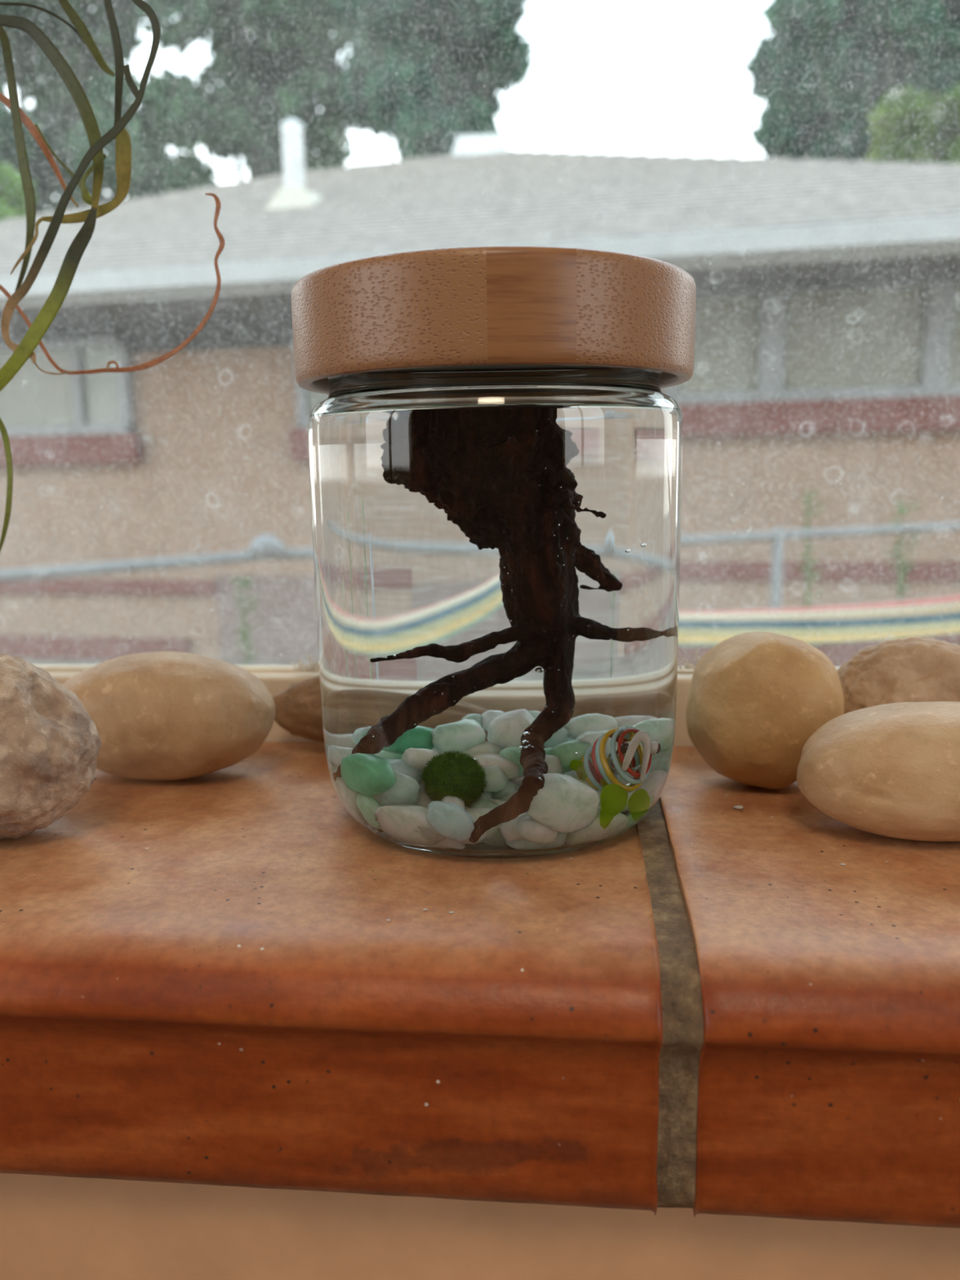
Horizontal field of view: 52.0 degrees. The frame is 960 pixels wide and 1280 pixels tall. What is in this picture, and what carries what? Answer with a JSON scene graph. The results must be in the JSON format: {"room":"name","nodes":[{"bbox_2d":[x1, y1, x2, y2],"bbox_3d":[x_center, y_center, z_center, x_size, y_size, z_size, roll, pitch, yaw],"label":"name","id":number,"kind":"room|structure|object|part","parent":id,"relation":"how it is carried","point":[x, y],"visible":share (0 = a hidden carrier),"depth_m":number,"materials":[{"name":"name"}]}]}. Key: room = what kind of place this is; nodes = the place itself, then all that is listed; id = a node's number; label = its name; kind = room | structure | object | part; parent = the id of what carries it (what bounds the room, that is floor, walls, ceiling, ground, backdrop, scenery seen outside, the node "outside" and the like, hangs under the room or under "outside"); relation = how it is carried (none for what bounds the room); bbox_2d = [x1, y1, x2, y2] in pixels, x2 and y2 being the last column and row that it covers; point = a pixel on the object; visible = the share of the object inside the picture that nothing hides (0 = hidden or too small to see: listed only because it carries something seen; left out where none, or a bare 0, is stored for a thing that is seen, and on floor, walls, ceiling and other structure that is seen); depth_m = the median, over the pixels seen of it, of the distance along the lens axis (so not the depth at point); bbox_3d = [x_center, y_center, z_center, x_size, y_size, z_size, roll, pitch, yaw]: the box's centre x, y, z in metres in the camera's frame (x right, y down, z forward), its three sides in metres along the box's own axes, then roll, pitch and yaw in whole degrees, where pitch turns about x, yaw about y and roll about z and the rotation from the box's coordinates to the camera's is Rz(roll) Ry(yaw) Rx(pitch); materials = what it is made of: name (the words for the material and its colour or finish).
{"room":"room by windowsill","nodes":[
{"label":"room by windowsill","id":0,"kind":"room"},
{"bbox_2d":[0,1173,959,1279],"bbox_3d":[0.003,-0.334,0.222,13.000,2.650,0.200,0,9,6],"label":"wall","id":1,"kind":"structure","parent":0,"point":[52,1228],"depth_m":0.20,"materials":[{"name":"paint"}]},
{"bbox_2d":[13,6,943,746],"bbox_3d":[0.156,-0.569,0.245,1.800,1.300,0.108,0,9,6],"label":"window","id":2,"kind":"structure","parent":1,"relation":"in","point":[277,678],"depth_m":0.31,"materials":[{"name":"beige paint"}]},
{"bbox_2d":[0,0,225,551],"bbox_3d":[-0.122,-0.603,0.179,0.094,1.173,0.031,2,10,15],"label":"hanging plant","id":3,"kind":"object","parent":2,"relation":"hanging from","point":[41,324],"visible":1,"depth_m":0.26,"materials":[{"name":"green plant"}]},
{"bbox_2d":[291,654,319,672],"bbox_3d":[-0.054,0.007,0.313,0.012,0.006,0.006,0,9,6],"label":"cobweb fluff","id":4,"kind":"object","parent":2,"relation":"on","point":[313,666],"visible":0.88,"depth_m":0.31,"materials":[{"name":"beige"}]},
{"bbox_3d":[0.161,0.026,0.301,1.700,0.033,0.022,0,9,6],"label":"frame rail","id":5,"kind":"part","parent":2,"relation":"part of","materials":[{"name":"beige paint"}]},
{"bbox_2d":[677,645,700,669],"bbox_3d":[0.069,0.005,0.300,0.018,0.008,0.006,1,10,12],"label":"cobweb fluff","id":6,"kind":"object","parent":2,"relation":"on","point":[688,665],"visible":0.28,"depth_m":0.30,"materials":[{"name":"beige"}]},
{"bbox_2d":[0,742,959,1227],"bbox_3d":[0.041,0.068,0.235,0.825,0.051,0.144,0,9,6],"label":"windowsill","id":7,"kind":"structure","parent":1,"relation":"attached to","point":[206,979],"depth_m":0.18,"materials":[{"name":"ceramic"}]},
{"bbox_2d":[0,651,101,839],"bbox_3d":[-0.113,0.025,0.226,0.049,0.044,0.038,1,10,14],"label":"stone","id":8,"kind":"object","parent":7,"relation":"on","point":[50,744],"visible":1,"depth_m":0.22,"materials":[{"name":"grey stone"}]},
{"bbox_2d":[62,651,275,780],"bbox_3d":[-0.089,0.021,0.274,0.063,0.035,0.036,0,9,8],"label":"stone","id":9,"kind":"object","parent":7,"relation":"on","point":[158,715],"visible":0.86,"depth_m":0.26,"materials":[{"name":"beige stone"}]},
{"bbox_2d":[272,675,324,742],"bbox_3d":[-0.027,0.021,0.295,0.073,0.027,0.021,0,9,6],"label":"stone","id":10,"kind":"object","parent":7,"relation":"on","point":[298,710],"visible":0.1,"depth_m":0.29,"materials":[{"name":"brown stone"}]},
{"bbox_2d":[291,245,696,858],"bbox_3d":[0.004,-0.019,0.234,0.090,0.124,0.090,-3,10,-12],"label":"glass jar","id":11,"kind":"object","parent":7,"relation":"on","point":[495,444],"visible":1,"depth_m":0.20,"materials":[{"name":"clear glass"}]},
{"bbox_2d":[733,804,743,808],"bbox_3d":[0.064,0.041,0.242,0.003,0.001,0.002,0,9,6],"label":"crumb","id":12,"kind":"object","parent":7,"relation":"on","point":[739,806],"visible":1,"depth_m":0.24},
{"bbox_2d":[685,631,844,789],"bbox_3d":[0.074,0.018,0.257,0.040,0.041,0.037,0,9,6],"label":"stone","id":13,"kind":"object","parent":7,"relation":"on","point":[755,700],"visible":0.91,"depth_m":0.24,"materials":[{"name":"beige stone"}]},
{"bbox_2d":[796,701,959,841],"bbox_3d":[0.102,0.029,0.221,0.061,0.030,0.036,0,9,6],"label":"stone","id":14,"kind":"object","parent":7,"relation":"on","point":[892,770],"visible":1,"depth_m":0.21,"materials":[{"name":"beige stone"}]},
{"bbox_2d":[836,636,959,714],"bbox_3d":[0.119,0.017,0.272,0.047,0.036,0.029,0,9,6],"label":"stone","id":15,"kind":"object","parent":7,"relation":"on","point":[916,668],"visible":0.41,"depth_m":0.26,"materials":[{"name":"brown stone"}]},
{"label":"outside","id":16,"kind":"structure","parent":0,"visible":0},
{"bbox_2d":[22,657,317,665],"bbox_3d":[2.279,-2.424,22.833,50.000,0.098,45.000,0,9,6],"label":"ground","id":17,"kind":"structure","parent":16,"point":[33,660],"depth_m":7.67,"materials":[{"name":"grey concrete"}]},
{"bbox_2d":[0,162,39,221],"bbox_3d":[-7.697,-4.005,14.552,2.269,6.324,2.851,-3,10,-14],"label":"tree","id":18,"kind":"object","parent":17,"relation":"on","point":[12,204],"visible":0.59,"depth_m":14.91,"materials":[{"name":"green plant"}]},
{"bbox_2d":[0,0,219,213],"bbox_3d":[-8.161,-8.075,17.844,7.874,13.293,3.883,0,9,6],"label":"tree","id":19,"kind":"object","parent":17,"relation":"on","point":[153,172],"visible":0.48,"depth_m":17.41,"materials":[{"name":"green plant"}]},
{"bbox_2d":[226,575,263,665],"bbox_3d":[-1.440,-0.016,6.023,0.241,0.787,0.234,0,9,6],"label":"weed","id":20,"kind":"object","parent":17,"relation":"on","point":[246,634],"visible":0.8,"depth_m":6.02,"materials":[{"name":"green plant"}]},
{"bbox_3d":[-1.452,-0.005,6.038,0.082,0.760,0.023,0,9,6],"label":"stem","id":21,"kind":"part","parent":20,"relation":"part of","materials":[{"name":"green plant"}]},
{"bbox_2d":[141,0,359,182],"bbox_3d":[-4.021,-8.422,18.892,5.787,13.505,3.693,0,9,6],"label":"tree","id":22,"kind":"object","parent":17,"relation":"on","point":[278,38],"visible":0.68,"depth_m":17.86,"materials":[{"name":"green plant"}]},
{"bbox_2d":[332,0,536,161],"bbox_3d":[-0.837,-7.799,16.953,3.900,12.805,3.520,-1,9,0],"label":"tree","id":23,"kind":"object","parent":17,"relation":"on","point":[442,54],"visible":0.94,"depth_m":15.84,"materials":[{"name":"green plant"}]},
{"bbox_2d":[0,117,959,666],"bbox_3d":[-1.203,-2.213,8.182,16.020,4.725,4.159,1,10,12],"label":"house","id":24,"kind":"structure","parent":17,"relation":"on","point":[840,278],"depth_m":6.82,"materials":[{"name":"beige brick"}]},
{"bbox_2d":[0,350,42,426],"bbox_3d":[-3.822,-1.946,7.673,0.854,0.593,0.015,1,10,12],"label":"window blind","id":25,"kind":"object","parent":24,"relation":"hanging from","point":[21,399],"depth_m":7.62,"materials":[{"name":"white fabric"}]},
{"bbox_3d":[-3.854,-1.477,7.720,2.606,0.219,0.130,1,10,12],"label":"brick sill","id":26,"kind":"part","parent":24,"relation":"part of","materials":[{"name":"red brick"}]},
{"bbox_2d":[84,346,121,424],"bbox_3d":[-2.840,-1.928,7.469,0.299,0.593,0.015,1,10,12],"label":"window blind","id":27,"kind":"object","parent":24,"relation":"hanging from","point":[102,401],"depth_m":7.47,"materials":[{"name":"white fabric"}]},
{"bbox_3d":[-0.392,-0.083,7.280,3.311,0.790,0.030,1,10,12],"label":"stucco panel","id":28,"kind":"part","parent":24,"relation":"part of","materials":[{"name":"beige paint"}]},
{"bbox_2d":[264,117,322,209],"bbox_3d":[-1.505,-3.786,7.960,0.400,0.822,0.400,0,9,6],"label":"vent","id":29,"kind":"object","parent":24,"relation":"attached to","point":[294,193],"depth_m":7.87,"materials":[{"name":"white metal"}]},
{"bbox_3d":[-0.973,-1.425,7.123,0.801,0.219,0.130,1,10,12],"label":"brick sill","id":30,"kind":"part","parent":24,"relation":"part of","materials":[{"name":"red brick"}]},
{"bbox_2d":[307,390,328,415],"bbox_3d":[-0.968,-1.915,7.078,0.577,0.635,0.015,1,10,12],"label":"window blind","id":31,"kind":"object","parent":24,"relation":"hanging from","point":[313,398],"depth_m":7.15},
{"bbox_2d":[451,133,508,156],"bbox_3d":[0.012,-4.748,9.493,0.560,0.190,0.250,0,9,6],"label":"vent","id":32,"kind":"object","parent":24,"relation":"attached to","point":[477,144],"depth_m":9.39,"materials":[{"name":"white metal"}]},
{"bbox_2d":[675,295,761,393],"bbox_3d":[1.571,-1.957,6.538,0.555,0.630,0.015,1,10,12],"label":"window blind","id":33,"kind":"object","parent":24,"relation":"hanging from","point":[727,333],"depth_m":6.52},
{"bbox_3d":[2.946,-1.449,6.296,3.578,0.208,0.130,1,10,12],"label":"brick sill","id":34,"kind":"part","parent":24,"relation":"part of","materials":[{"name":"red brick"}]},
{"bbox_2d":[785,290,861,389],"bbox_3d":[2.230,-1.945,6.401,0.449,0.630,0.015,1,10,12],"label":"window blind","id":35,"kind":"object","parent":24,"relation":"hanging from","point":[823,328],"depth_m":6.39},
{"bbox_2d":[860,287,922,386],"bbox_3d":[2.638,-1.937,6.317,0.342,0.630,0.015,1,10,12],"label":"window blind","id":36,"kind":"object","parent":24,"relation":"hanging from","point":[891,317],"depth_m":6.31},
{"bbox_2d":[948,284,959,384],"bbox_3d":[3.401,-1.924,6.159,0.833,0.630,0.015,1,10,12],"label":"window blind","id":37,"kind":"object","parent":24,"relation":"hanging from","point":[954,359],"depth_m":6.24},
{"bbox_2d":[0,521,959,608],"bbox_3d":[0.328,0.120,4.150,8.616,1.189,0.945,-7,11,-31],"label":"fence","id":38,"kind":"object","parent":17,"relation":"on","point":[264,547],"visible":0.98,"depth_m":3.85,"materials":[{"name":"grey metal"}]},
{"bbox_3d":[-1.962,-0.119,2.667,0.042,0.041,3.321,8,13,42],"label":"rail","id":39,"kind":"part","parent":38,"relation":"part of","materials":[{"name":"grey metal"}]},
{"bbox_3d":[0.040,-0.384,4.076,1.840,0.048,0.046,-3,10,-14],"label":"rail","id":40,"kind":"part","parent":38,"relation":"part of","materials":[{"name":"grey metal"}]},
{"bbox_3d":[1.379,0.050,4.610,0.052,1.145,0.052,0,9,6],"label":"post","id":41,"kind":"part","parent":38,"relation":"part of","materials":[{"name":"grey metal"}]},
{"bbox_3d":[2.556,-0.595,5.102,3.689,0.048,0.047,-6,10,-26],"label":"rail","id":42,"kind":"part","parent":38,"relation":"part of","materials":[{"name":"grey metal"}]},
{"bbox_2d":[787,488,829,648],"bbox_3d":[1.574,-0.096,4.761,0.241,1.260,0.232,0,9,6],"label":"weed","id":43,"kind":"object","parent":17,"relation":"on","point":[808,563],"visible":0.43,"depth_m":4.72,"materials":[{"name":"green plant"}]},
{"bbox_3d":[1.575,-0.098,4.770,0.041,1.260,0.023,0,9,6],"label":"stem","id":44,"kind":"part","parent":43,"relation":"part of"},
{"bbox_2d":[741,0,959,161],"bbox_3d":[8.025,-7.936,16.916,6.951,12.804,3.911,0,9,6],"label":"tree","id":45,"kind":"object","parent":17,"relation":"on","point":[876,46],"visible":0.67,"depth_m":16.29,"materials":[{"name":"green plant"}]},
{"bbox_2d":[880,498,925,639],"bbox_3d":[2.124,-0.115,5.000,0.241,1.201,0.230,0,9,6],"label":"weed","id":46,"kind":"object","parent":17,"relation":"on","point":[901,578],"visible":0.49,"depth_m":4.95,"materials":[{"name":"green plant"}]},
{"bbox_3d":[2.118,-0.094,5.001,0.046,1.160,0.023,0,9,6],"label":"stem","id":47,"kind":"part","parent":46,"relation":"part of","materials":[{"name":"green plant"}]},
{"bbox_2d":[864,82,959,164],"bbox_3d":[7.722,-5.155,15.894,2.500,7.661,3.992,5,11,32],"label":"tree","id":48,"kind":"object","parent":17,"relation":"on","point":[901,115],"visible":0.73,"depth_m":14.61,"materials":[{"name":"green plant"}]},
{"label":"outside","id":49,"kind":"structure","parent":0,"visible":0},
{"bbox_2d":[678,595,959,645],"bbox_3d":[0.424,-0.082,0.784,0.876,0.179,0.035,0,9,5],"label":"hammock","id":50,"kind":"object","parent":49,"point":[939,615],"visible":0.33,"depth_m":0.81,"materials":[{"name":"multicoloured fabric"}]}
]}

